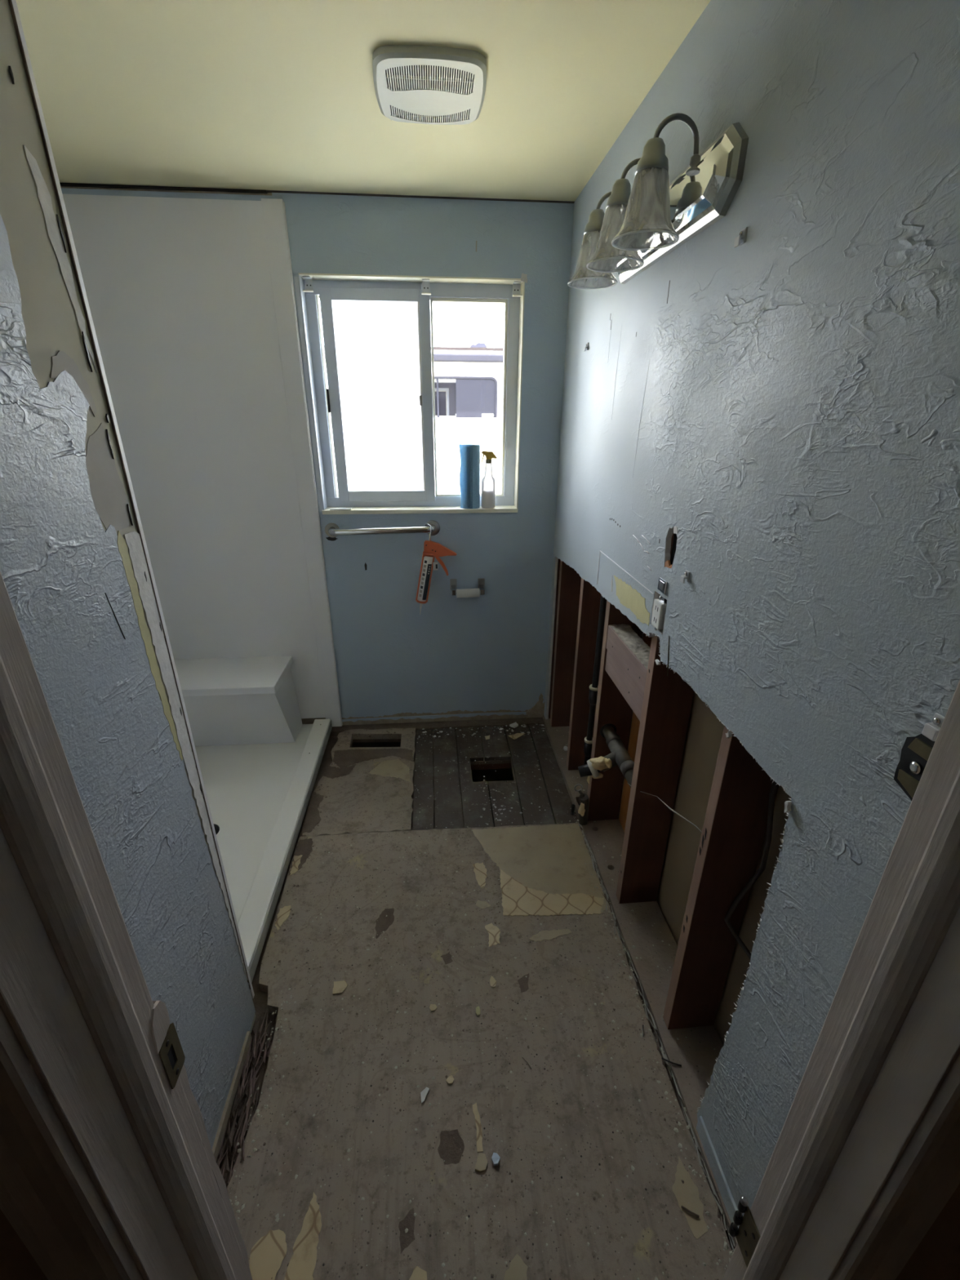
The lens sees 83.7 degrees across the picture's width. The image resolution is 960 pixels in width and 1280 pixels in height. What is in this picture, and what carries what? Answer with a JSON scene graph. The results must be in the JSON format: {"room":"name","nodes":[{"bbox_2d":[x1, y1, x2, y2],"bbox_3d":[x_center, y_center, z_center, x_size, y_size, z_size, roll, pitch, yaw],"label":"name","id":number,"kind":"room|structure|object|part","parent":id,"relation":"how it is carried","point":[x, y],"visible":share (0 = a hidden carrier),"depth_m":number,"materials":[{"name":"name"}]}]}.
{"room":"building under construction","nodes":[
{"label":"building under construction","id":0,"kind":"room"},
{"bbox_2d":[0,0,256,1149],"bbox_3d":[-0.680,0.126,0.794,0.102,2.460,0.707,-2,23,-5],"label":"wall","id":1,"kind":"structure","parent":0,"point":[74,569],"depth_m":0.90,"materials":[{"name":"paint"}]},
{"bbox_2d":[11,0,254,999],"bbox_3d":[-0.710,-0.047,1.108,0.102,2.383,0.012,-2,23,-5],"label":"trim","id":2,"kind":"structure","parent":1,"relation":"attached to","point":[14,2],"depth_m":0.96,"materials":[{"name":"white wood"}]},
{"bbox_2d":[212,1031,251,1161],"bbox_3d":[-0.640,1.246,1.236,0.028,0.032,0.630,-2,23,-5],"label":"baseboard","id":3,"kind":"structure","parent":1,"relation":"attached to","point":[223,1123],"depth_m":1.38,"materials":[{"name":"grey wood"}]},
{"bbox_2d":[60,186,573,725],"bbox_3d":[-0.605,-0.657,2.649,2.350,2.460,0.118,-2,23,-5],"label":"wall","id":4,"kind":"structure","parent":0,"point":[483,657],"depth_m":2.69,"materials":[{"name":"blue paint"}]},
{"bbox_2d":[59,182,342,726],"bbox_3d":[-1.227,-0.623,2.539,0.900,2.438,0.020,-2,23,-5],"label":"wall panel","id":5,"kind":"object","parent":4,"relation":"attached to","point":[191,298],"visible":0.92,"depth_m":2.38,"materials":[{"name":"plastic"}]},
{"bbox_3d":[-0.823,-0.623,2.576,0.082,2.412,0.019,-2,23,-5],"label":"edge trim","id":6,"kind":"part","parent":5,"relation":"part of","materials":[{"name":"plastic"}]},
{"bbox_2d":[324,520,439,541],"bbox_3d":[-0.478,-0.529,2.622,0.564,0.096,0.068,-2,23,-5],"label":"grab bar","id":7,"kind":"object","parent":4,"relation":"attached to","point":[332,531],"visible":0.99,"depth_m":2.60,"materials":[{"name":"silver metal"}]},
{"bbox_2d":[415,523,457,614],"bbox_3d":[-0.222,-0.351,2.688,0.213,0.464,0.074,-2,23,-5],"label":"gun","id":8,"kind":"object","parent":7,"relation":"hanging from","point":[432,549],"visible":1,"depth_m":2.65,"materials":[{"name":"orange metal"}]},
{"bbox_3d":[-0.300,-0.319,2.683,0.056,0.253,0.008,-2,23,-5],"label":"carriage rail","id":9,"kind":"part","parent":8,"relation":"part of","materials":[{"name":"orange metal"}]},
{"bbox_3d":[-0.249,-0.311,2.691,0.056,0.253,0.008,-2,23,-5],"label":"carriage rail","id":10,"kind":"part","parent":8,"relation":"part of","materials":[{"name":"orange metal"}]},
{"bbox_2d":[293,272,527,514],"bbox_3d":[-0.291,-1.110,2.498,0.977,1.004,0.148,-2,23,-5],"label":"window","id":11,"kind":"structure","parent":4,"relation":"in","point":[379,398],"depth_m":2.47,"materials":[{"name":"paint"}]},
{"bbox_2d":[302,275,313,292],"bbox_3d":[-0.726,-1.498,2.259,0.040,0.053,0.046,-2,23,-5],"label":"bracket","id":12,"kind":"object","parent":11,"relation":"attached to","point":[308,279],"visible":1,"depth_m":2.27,"materials":[{"name":"white metal"}]},
{"bbox_3d":[-0.726,-1.522,2.251,0.032,0.002,0.042,-2,23,-5],"label":"bracket arm","id":13,"kind":"part","parent":12,"relation":"part of","materials":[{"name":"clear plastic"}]},
{"bbox_3d":[-0.727,-1.508,2.278,0.032,0.050,0.002,-2,23,-5],"label":"plate","id":14,"kind":"part","parent":12,"relation":"part of","materials":[{"name":"clear plastic"}]},
{"bbox_3d":[-0.740,-1.111,2.510,0.043,0.860,0.050,-2,23,-5],"label":"frame","id":15,"kind":"part","parent":11,"relation":"part of","materials":[{"name":"paint"}]},
{"bbox_3d":[-0.671,-1.103,2.481,0.050,0.900,0.019,-2,23,-5],"label":"sash","id":16,"kind":"part","parent":11,"relation":"part of","materials":[{"name":"paint"}]},
{"bbox_2d":[329,507,352,510],"bbox_3d":[-0.675,-0.638,2.607,0.102,0.006,0.038,-2,23,-5],"label":"clip","id":17,"kind":"object","parent":11,"relation":"on","point":[331,508],"visible":1,"depth_m":2.59,"materials":[{"name":"white plastic"}]},
{"bbox_3d":[-0.456,-1.502,2.332,0.378,0.046,0.019,-2,23,-5],"label":"sash rail","id":18,"kind":"part","parent":11,"relation":"part of","materials":[{"name":"paint"}]},
{"bbox_3d":[-0.461,-1.110,2.496,0.371,0.807,0.005,-2,23,-5],"label":"frosted pane","id":19,"kind":"part","parent":11,"relation":"part of","materials":[{"name":"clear glass"}]},
{"bbox_3d":[-0.459,-0.717,2.664,0.378,0.049,0.019,-2,23,-5],"label":"sash rail","id":20,"kind":"part","parent":11,"relation":"part of","materials":[{"name":"paint"}]},
{"bbox_3d":[-0.291,-1.545,2.368,0.940,0.055,0.050,-2,23,-5],"label":"frame","id":21,"kind":"part","parent":11,"relation":"part of","materials":[{"name":"paint"}]},
{"bbox_3d":[-0.291,-0.648,2.667,0.954,0.020,0.100,-2,23,-5],"label":"sill","id":22,"kind":"part","parent":11,"relation":"part of","materials":[{"name":"white wood"}]},
{"bbox_2d":[421,279,431,294],"bbox_3d":[-0.231,-1.512,2.298,0.040,0.053,0.046,-2,23,-5],"label":"bracket","id":23,"kind":"object","parent":11,"relation":"attached to","point":[425,282],"visible":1,"depth_m":2.31,"materials":[{"name":"white metal"}]},
{"bbox_3d":[-0.233,-1.522,2.317,0.032,0.050,0.002,-2,23,-5],"label":"plate","id":24,"kind":"part","parent":23,"relation":"part of","materials":[{"name":"clear plastic"}]},
{"bbox_3d":[-0.245,-1.114,2.513,0.047,0.900,0.015,-2,23,-5],"label":"sash rail","id":25,"kind":"part","parent":11,"relation":"part of","materials":[{"name":"paint"}]},
{"bbox_2d":[458,444,479,508],"bbox_3d":[-0.045,-0.800,2.622,0.088,0.299,0.094,8,24,17],"label":"paper towel roll","id":26,"kind":"object","parent":11,"relation":"on","point":[469,473],"visible":1,"depth_m":2.59,"materials":[{"name":"blue paper"}]},
{"bbox_2d":[480,450,497,508],"bbox_3d":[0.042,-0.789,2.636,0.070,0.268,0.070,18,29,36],"label":"spray bottle","id":27,"kind":"object","parent":11,"relation":"on","point":[488,482],"visible":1,"depth_m":2.62,"materials":[{"name":"plastic"}]},
{"bbox_3d":[0.149,-1.136,2.581,0.053,0.860,0.050,-2,23,-5],"label":"frame","id":28,"kind":"part","parent":11,"relation":"part of","materials":[{"name":"paint"}]},
{"bbox_2d":[512,281,522,297],"bbox_3d":[0.161,-1.524,2.329,0.040,0.053,0.046,-2,23,-5],"label":"bracket","id":29,"kind":"object","parent":11,"relation":"attached to","point":[516,285],"visible":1,"depth_m":2.34,"materials":[{"name":"white metal"}]},
{"bbox_3d":[0.160,-1.533,2.349,0.032,0.050,0.002,-2,23,-5],"label":"plate","id":30,"kind":"part","parent":29,"relation":"part of","materials":[{"name":"clear plastic"}]},
{"bbox_2d":[329,717,544,736],"bbox_3d":[-0.250,0.496,3.087,1.280,0.030,0.076,-2,23,-5],"label":"trim","id":31,"kind":"structure","parent":4,"relation":"attached to","point":[335,731],"depth_m":3.07,"materials":[{"name":"brown wood"}]},
{"bbox_2d":[449,577,484,597],"bbox_3d":[-0.063,-0.266,2.766,0.180,0.086,0.078,-2,23,-5],"label":"toilet paper holder","id":32,"kind":"object","parent":4,"relation":"attached to","point":[464,593],"visible":1,"depth_m":2.75,"materials":[{"name":"silver metal"}]},
{"bbox_3d":[-0.139,-0.290,2.787,0.034,0.058,0.008,-2,23,-5],"label":"post plate","id":33,"kind":"part","parent":32,"relation":"part of","materials":[{"name":"silver metal"}]},
{"bbox_3d":[-0.136,-0.257,2.768,0.024,0.040,0.056,-2,23,-5],"label":"post arm","id":34,"kind":"part","parent":32,"relation":"part of","materials":[{"name":"silver metal"}]},
{"bbox_3d":[0.007,-0.294,2.798,0.034,0.058,0.008,-2,23,-5],"label":"post plate","id":35,"kind":"part","parent":32,"relation":"part of","materials":[{"name":"silver metal"}]},
{"bbox_3d":[0.009,-0.262,2.779,0.024,0.040,0.056,-2,23,-5],"label":"post arm","id":36,"kind":"part","parent":32,"relation":"part of","materials":[{"name":"silver metal"}]},
{"bbox_2d":[16,0,711,201],"bbox_3d":[-0.498,-1.345,1.053,2.350,0.050,2.540,-2,23,-5],"label":"ceiling","id":37,"kind":"structure","parent":0,"point":[261,95],"depth_m":1.43,"materials":[{"name":"paint"}]},
{"bbox_2d":[372,44,486,124],"bbox_3d":[-0.133,-1.462,1.424,0.292,0.019,0.332,-2,23,-5],"label":"exhaust fan cover","id":38,"kind":"object","parent":37,"relation":"attached to","point":[411,82],"visible":1,"depth_m":1.39,"materials":[{"name":"plastic"}]},
{"bbox_2d":[216,720,735,1279],"bbox_3d":[-0.090,1.018,2.100,1.414,0.266,2.318,-2,23,-5],"label":"floor","id":39,"kind":"structure","parent":0,"point":[412,882],"depth_m":1.48,"materials":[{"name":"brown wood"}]},
{"bbox_2d":[195,719,332,982],"bbox_3d":[-1.193,0.780,2.276,0.848,0.058,1.569,-2,23,-5],"label":"shower pan","id":40,"kind":"object","parent":39,"relation":"on","point":[258,795],"visible":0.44,"depth_m":2.35,"materials":[{"name":"plastic"}]},
{"bbox_2d":[173,655,302,746],"bbox_3d":[-1.325,0.357,2.747,0.683,0.424,0.353,-2,23,-5],"label":"shower bench","id":41,"kind":"object","parent":40,"relation":"on","point":[237,700],"visible":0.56,"depth_m":2.69,"materials":[{"name":"plastic"}]},
{"bbox_3d":[-1.325,0.179,2.672,0.681,0.039,0.353,-2,23,-5],"label":"seat","id":42,"kind":"part","parent":41,"relation":"part of","materials":[{"name":"plastic"}]},
{"bbox_2d":[332,980,347,994],"bbox_3d":[-0.432,1.073,1.655,0.045,0.004,0.040,-2,23,-5],"label":"chip","id":43,"kind":"object","parent":39,"relation":"on","point":[339,987],"visible":1,"depth_m":1.66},
{"bbox_2d":[420,1087,429,1103],"bbox_3d":[-0.147,1.184,1.395,0.017,0.004,0.037,9,25,21],"label":"chip","id":44,"kind":"object","parent":39,"relation":"on","point":[424,1093],"visible":1,"depth_m":1.40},
{"bbox_2d":[429,1004,436,1011],"bbox_3d":[-0.140,1.098,1.600,0.023,0.004,0.020,-2,23,-5],"label":"chip","id":45,"kind":"object","parent":39,"relation":"on","point":[433,1007],"visible":1,"depth_m":1.60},
{"bbox_2d":[446,1075,453,1084],"bbox_3d":[-0.079,1.171,1.427,0.018,0.004,0.017,-19,29,-38],"label":"chip","id":46,"kind":"object","parent":39,"relation":"on","point":[450,1079],"visible":1,"depth_m":1.43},
{"bbox_2d":[472,1102,483,1152],"bbox_3d":[-0.005,1.211,1.333,0.017,0.005,0.100,-3,23,-7],"label":"chip","id":47,"kind":"object","parent":39,"relation":"on","point":[479,1131],"visible":1,"depth_m":1.33,"materials":[{"name":"beige wood"}]},
{"bbox_2d":[475,1006,479,1015],"bbox_3d":[-0.006,1.102,1.591,0.013,0.004,0.026,-2,23,-5],"label":"chip","id":48,"kind":"object","parent":39,"relation":"on","point":[477,1009],"visible":1,"depth_m":1.59,"materials":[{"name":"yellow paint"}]},
{"bbox_2d":[475,1152,488,1171],"bbox_3d":[0.005,1.238,1.270,0.026,0.004,0.034,8,24,19],"label":"chip","id":49,"kind":"object","parent":39,"relation":"on","point":[482,1162],"visible":1,"depth_m":1.27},
{"bbox_2d":[471,763,511,769],"bbox_3d":[0.054,0.658,2.848,0.320,0.039,0.040,-2,23,-5],"label":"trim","id":50,"kind":"structure","parent":39,"relation":"attached to","point":[479,766],"depth_m":2.83,"materials":[{"name":"brown wood"}]},
{"bbox_2d":[489,975,497,987],"bbox_3d":[0.042,1.067,1.674,0.021,0.005,0.036,-2,23,-5],"label":"chip","id":51,"kind":"object","parent":39,"relation":"on","point":[493,982],"visible":1,"depth_m":1.67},
{"bbox_2d":[491,1152,500,1165],"bbox_3d":[0.037,1.234,1.273,0.018,0.010,0.022,10,25,22],"label":"chip","id":52,"kind":"object","parent":39,"relation":"on","point":[495,1158],"visible":1,"depth_m":1.27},
{"bbox_2d":[509,722,518,728],"bbox_3d":[0.197,0.486,3.055,0.047,0.014,0.030,-16,28,-34],"label":"chip","id":53,"kind":"object","parent":39,"relation":"on","point":[514,725],"visible":1,"depth_m":3.05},
{"bbox_2d":[507,733,525,739],"bbox_3d":[0.208,0.530,2.983,0.096,0.005,0.046,-16,28,-33],"label":"chip","id":54,"kind":"object","parent":39,"relation":"on","point":[516,735],"visible":1,"depth_m":2.97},
{"bbox_2d":[570,783,588,825],"bbox_3d":[0.423,0.697,2.301,0.054,0.202,0.098,-15,27,-33],"label":"pipe stub","id":55,"kind":"object","parent":39,"relation":"on","point":[583,811],"visible":1,"depth_m":2.27,"materials":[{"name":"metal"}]},
{"bbox_2d":[542,715,737,1249],"bbox_3d":[0.544,0.902,2.102,0.169,0.040,2.292,-2,23,-5],"label":"plate","id":56,"kind":"object","parent":39,"relation":"on","point":[696,1054],"visible":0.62,"depth_m":1.75,"materials":[{"name":"brown wood"}]},
{"bbox_2d":[548,558,559,718],"bbox_3d":[0.439,-0.667,2.658,0.068,2.418,0.044,-2,23,-5],"label":"stud","id":57,"kind":"object","parent":56,"relation":"on","point":[558,562],"visible":0.1,"depth_m":2.91,"materials":[{"name":"brown wood"}]},
{"bbox_2d":[550,560,581,726],"bbox_3d":[0.475,-0.633,2.577,0.138,2.418,0.042,-2,23,-5],"label":"stud","id":58,"kind":"object","parent":56,"relation":"on","point":[570,581],"visible":0.25,"depth_m":2.83,"materials":[{"name":"brown wood"}]},
{"bbox_2d":[566,577,606,770],"bbox_3d":[0.509,-0.477,2.209,0.138,2.418,0.040,-2,23,-5],"label":"stud","id":59,"kind":"object","parent":56,"relation":"on","point":[589,597],"visible":0.22,"depth_m":2.45,"materials":[{"name":"brown wood"}]},
{"bbox_2d":[586,600,643,821],"bbox_3d":[0.539,-0.338,1.878,0.138,2.418,0.040,-2,23,-5],"label":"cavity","id":60,"kind":"object","parent":56,"relation":"on","point":[604,793],"visible":0.27,"depth_m":2.15,"materials":[{"name":"brown wood"}]},
{"bbox_2d":[577,723,634,788],"bbox_3d":[0.469,0.482,1.992,0.190,0.163,0.398,-2,23,-5],"label":"drain pipe","id":61,"kind":"object","parent":60,"relation":"attached to","point":[619,756],"visible":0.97,"depth_m":2.00,"materials":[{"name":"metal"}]},
{"bbox_2d":[616,533,693,903],"bbox_3d":[0.574,-0.172,1.485,0.140,2.418,0.040,-2,23,-5],"label":"stud","id":62,"kind":"object","parent":56,"relation":"on","point":[667,703],"visible":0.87,"depth_m":1.73,"materials":[{"name":"brown wood"}]},
{"bbox_2d":[604,623,650,720],"bbox_3d":[0.523,0.099,1.828,0.074,0.192,0.387,-2,23,-5],"label":"blocking","id":63,"kind":"object","parent":62,"relation":"attached to","point":[627,659],"visible":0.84,"depth_m":1.80,"materials":[{"name":"brown wood"}]},
{"bbox_2d":[626,782,702,832],"bbox_3d":[0.552,0.508,1.619,0.022,0.117,0.401,-7,24,-17],"label":"strand","id":64,"kind":"object","parent":62,"relation":"attached to","point":[667,806],"visible":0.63,"depth_m":1.55,"materials":[{"name":"grey paint"}]},
{"bbox_2d":[662,1057,681,1066],"bbox_3d":[0.521,1.149,1.458,0.051,0.008,0.009,9,24,19],"label":"nail","id":65,"kind":"object","parent":56,"relation":"on","point":[664,1059],"visible":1,"depth_m":1.46,"materials":[{"name":"metal"}]},
{"bbox_2d":[662,725,778,1029],"bbox_3d":[0.610,-0.004,1.089,0.140,2.418,0.036,-2,23,-5],"label":"stud","id":66,"kind":"object","parent":56,"relation":"on","point":[734,831],"visible":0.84,"depth_m":1.32,"materials":[{"name":"brown wood"}]},
{"bbox_2d":[724,781,777,959],"bbox_3d":[0.666,0.232,1.105,0.035,1.205,0.138,-8,24,-19],"label":"cable","id":67,"kind":"object","parent":66,"relation":"attached to","point":[773,790],"visible":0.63,"depth_m":1.25,"materials":[{"name":"black plastic"}]},
{"bbox_2d":[680,1205,698,1217],"bbox_3d":[0.468,1.272,1.192,0.038,0.006,0.006,11,25,24],"label":"wood sliver","id":68,"kind":"object","parent":39,"relation":"on","point":[682,1206],"visible":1,"depth_m":1.19,"materials":[{"name":"wood"}]},
{"bbox_2d":[0,1183,959,1279],"bbox_3d":[-0.413,0.278,0.436,2.350,2.460,0.114,-2,23,-5],"label":"wall","id":69,"kind":"structure","parent":0,"point":[937,1255],"depth_m":0.64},
{"bbox_2d":[0,571,252,1279],"bbox_3d":[-0.340,0.427,0.495,0.058,2.100,0.164,6,24,14],"label":"trim","id":70,"kind":"structure","parent":69,"relation":"attached to","point":[108,1171],"depth_m":0.44,"materials":[{"name":"paint"}]},
{"bbox_3d":[-0.356,0.451,0.438,0.058,2.100,0.018,-2,23,-5],"label":"casing","id":71,"kind":"part","parent":70,"relation":"part of","materials":[{"name":"paint"}]},
{"bbox_2d":[158,1022,185,1088],"bbox_3d":[-0.333,0.450,0.580,0.003,0.066,0.031,-2,23,-5],"label":"strike plate","id":72,"kind":"object","parent":69,"relation":"attached to","point":[171,1055],"visible":1,"depth_m":0.58,"materials":[{"name":"gold metal"}]},
{"bbox_2d":[728,1195,760,1267],"bbox_3d":[0.416,0.933,0.842,0.012,0.107,0.049,-2,23,-5],"label":"door hinge","id":73,"kind":"object","parent":69,"relation":"attached to","point":[748,1236],"visible":1,"depth_m":0.84,"materials":[{"name":"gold metal"}]},
{"bbox_2d":[722,680,959,1279],"bbox_3d":[0.444,0.407,0.552,0.058,2.100,0.151,-10,25,-23],"label":"trim","id":74,"kind":"structure","parent":69,"relation":"attached to","point":[864,1160],"depth_m":0.57,"materials":[{"name":"paint"}]},
{"bbox_3d":[0.467,0.428,0.503,0.058,2.100,0.018,-2,23,-5],"label":"casing","id":75,"kind":"part","parent":74,"relation":"part of","materials":[{"name":"paint"}]},
{"bbox_2d":[543,0,959,1216],"bbox_3d":[0.562,-0.203,1.638,0.190,2.500,2.530,-2,23,-5],"label":"wall","id":76,"kind":"structure","parent":0,"point":[783,403],"depth_m":0.93,"materials":[{"name":"blue paint"}]},
{"bbox_2d":[583,342,588,351],"bbox_3d":[0.409,-1.130,2.066,0.014,0.029,0.022,-2,23,-5],"label":"mirror clip","id":77,"kind":"object","parent":76,"relation":"attached to","point":[585,348],"visible":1,"depth_m":2.06,"materials":[{"name":"clear plastic"}]},
{"bbox_2d":[583,594,606,764],"bbox_3d":[0.469,-0.068,2.076,0.043,1.410,0.043,11,25,23],"label":"vent pipe","id":78,"kind":"object","parent":76,"relation":"attached to","point":[593,687],"visible":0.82,"depth_m":2.17,"materials":[{"name":"black plastic"}]},
{"bbox_2d":[567,112,748,288],"bbox_3d":[0.375,-1.065,1.338,0.200,0.220,0.724,-2,23,-5],"label":"vanity light","id":79,"kind":"object","parent":76,"relation":"attached to","point":[704,193],"visible":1,"depth_m":1.16,"materials":[{"name":"silver mirror"}]},
{"bbox_3d":[0.330,-1.104,1.548,0.142,0.120,0.141,-2,23,-5],"label":"lamp shade","id":80,"kind":"part","parent":79,"relation":"part of","materials":[{"name":"clear glass"}]},
{"bbox_3d":[0.377,-1.209,1.506,0.105,0.086,0.011,-2,23,-5],"label":"arm","id":81,"kind":"part","parent":79,"relation":"part of","materials":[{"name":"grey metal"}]},
{"bbox_3d":[0.347,-1.022,1.355,0.142,0.120,0.141,-2,23,-5],"label":"lamp shade","id":82,"kind":"part","parent":79,"relation":"part of","materials":[{"name":"clear glass"}]},
{"bbox_3d":[0.395,-1.127,1.314,0.105,0.086,0.011,-2,23,-5],"label":"arm","id":83,"kind":"part","parent":79,"relation":"part of","materials":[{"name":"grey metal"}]},
{"bbox_3d":[0.365,-0.941,1.163,0.142,0.120,0.141,-2,23,-5],"label":"lamp shade","id":84,"kind":"part","parent":79,"relation":"part of","materials":[{"name":"clear glass"}]},
{"bbox_3d":[0.412,-1.046,1.121,0.105,0.086,0.011,-2,23,-5],"label":"arm","id":85,"kind":"part","parent":79,"relation":"part of","materials":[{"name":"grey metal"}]},
{"bbox_3d":[0.456,-1.054,1.350,0.038,0.148,0.724,-2,23,-5],"label":"plate","id":86,"kind":"part","parent":79,"relation":"part of","materials":[{"name":"silver mirror"}]},
{"bbox_2d":[651,594,666,631],"bbox_3d":[0.498,-0.075,1.480,0.024,0.106,0.092,-2,23,-5],"label":"wall outlet","id":87,"kind":"object","parent":76,"relation":"attached to","point":[660,604],"visible":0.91,"depth_m":1.47,"materials":[{"name":"white plastic"}]},
{"bbox_2d":[657,577,667,594],"bbox_3d":[0.491,-0.147,1.442,0.006,0.035,0.049,-2,23,-5],"label":"anchor plate","id":88,"kind":"object","parent":76,"relation":"attached to","point":[662,584],"visible":1,"depth_m":1.43,"materials":[{"name":"silver metal"}]},
{"bbox_2d":[680,569,690,583],"bbox_3d":[0.498,-0.154,1.301,0.014,0.029,0.022,-2,23,-5],"label":"mirror clip","id":89,"kind":"object","parent":76,"relation":"attached to","point":[686,577],"visible":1,"depth_m":1.30,"materials":[{"name":"clear plastic"}]},
{"bbox_3d":[0.503,-0.156,1.300,0.004,0.025,0.022,-2,23,-5],"label":"clip plate","id":90,"kind":"part","parent":89,"relation":"part of","materials":[{"name":"clear plastic"}]},
{"bbox_2d":[696,1115,739,1228],"bbox_3d":[0.551,1.252,1.173,0.006,0.062,0.320,-2,23,-5],"label":"baseboard","id":91,"kind":"structure","parent":76,"relation":"attached to","point":[726,1193],"depth_m":1.23,"materials":[{"name":"blue paint"}]},
{"bbox_2d":[733,226,747,247],"bbox_3d":[0.501,-0.775,1.031,0.014,0.029,0.022,-2,23,-5],"label":"mirror clip","id":92,"kind":"object","parent":76,"relation":"attached to","point":[740,239],"visible":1,"depth_m":1.03,"materials":[{"name":"clear plastic"}]},
{"bbox_3d":[0.506,-0.777,1.031,0.004,0.025,0.022,-2,23,-5],"label":"clip plate","id":93,"kind":"part","parent":92,"relation":"part of","materials":[{"name":"clear plastic"}]},
{"bbox_2d":[893,733,935,800],"bbox_3d":[0.559,0.166,0.686,0.009,0.096,0.061,-2,23,-5],"label":"light switch","id":94,"kind":"object","parent":76,"relation":"attached to","point":[916,751],"visible":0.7,"depth_m":0.69,"materials":[{"name":"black metal"}]},
{"bbox_2d":[921,712,944,741],"bbox_3d":[0.556,0.107,0.654,0.014,0.029,0.022,-2,23,-5],"label":"mirror clip","id":95,"kind":"object","parent":76,"relation":"attached to","point":[931,731],"visible":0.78,"depth_m":0.65,"materials":[{"name":"clear plastic"}]},
{"bbox_3d":[0.561,0.105,0.653,0.004,0.025,0.022,-2,23,-5],"label":"clip plate","id":96,"kind":"part","parent":95,"relation":"part of","materials":[{"name":"clear plastic"}]},
{"label":"outside","id":97,"kind":"structure","parent":0,"visible":0},
{"bbox_2d":[471,768,513,785],"bbox_3d":[-0.847,-2.023,9.962,60.000,0.050,60.000,-2,23,-5],"label":"ground","id":98,"kind":"structure","parent":97,"point":[502,774],"depth_m":3.20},
{"bbox_2d":[324,342,503,477],"bbox_3d":[-1.014,-3.021,8.550,7.500,2.885,2.390,-2,23,-5],"label":"neighboring building","id":99,"kind":"structure","parent":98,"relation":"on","point":[468,380],"depth_m":7.24,"materials":[{"name":"white metal"}]},
{"bbox_3d":[-0.054,-3.223,7.355,0.547,0.655,0.008,-2,23,-5],"label":"window panel","id":100,"kind":"part","parent":99,"relation":"part of","materials":[{"name":"grey glass"}]},
{"bbox_2d":[470,342,486,347],"bbox_3d":[-0.031,-4.072,7.455,0.232,0.088,0.250,-2,23,-5],"label":"roof vent","id":101,"kind":"object","parent":99,"relation":"attached to","point":[479,344],"depth_m":7.34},
{"bbox_2d":[330,413,502,493],"bbox_3d":[-0.437,-1.087,5.125,6.000,1.990,0.135,-2,23,-5],"label":"vinyl fence","id":102,"kind":"object","parent":98,"relation":"on","point":[486,431],"visible":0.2,"depth_m":4.88,"materials":[{"name":"white plastic"}]},
{"bbox_3d":[-0.436,-1.966,4.795,6.000,0.045,0.060,-2,23,-5],"label":"rail","id":103,"kind":"part","parent":102,"relation":"part of","materials":[{"name":"plastic"}]},
{"bbox_3d":[0.063,-1.080,5.152,0.080,1.960,0.045,-2,23,-5],"label":"fence post","id":104,"kind":"part","parent":102,"relation":"part of","materials":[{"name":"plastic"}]},
{"bbox_3d":[-0.238,-0.761,2.733,12.000,3.250,0.052,-2,23,-5],"label":"wall","id":105,"kind":"structure","parent":0,"visible":0},
{"bbox_2d":[266,190,574,203],"bbox_3d":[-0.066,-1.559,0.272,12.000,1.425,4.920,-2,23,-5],"label":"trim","id":106,"kind":"structure","parent":105,"relation":"on","point":[268,191],"depth_m":2.15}
]}

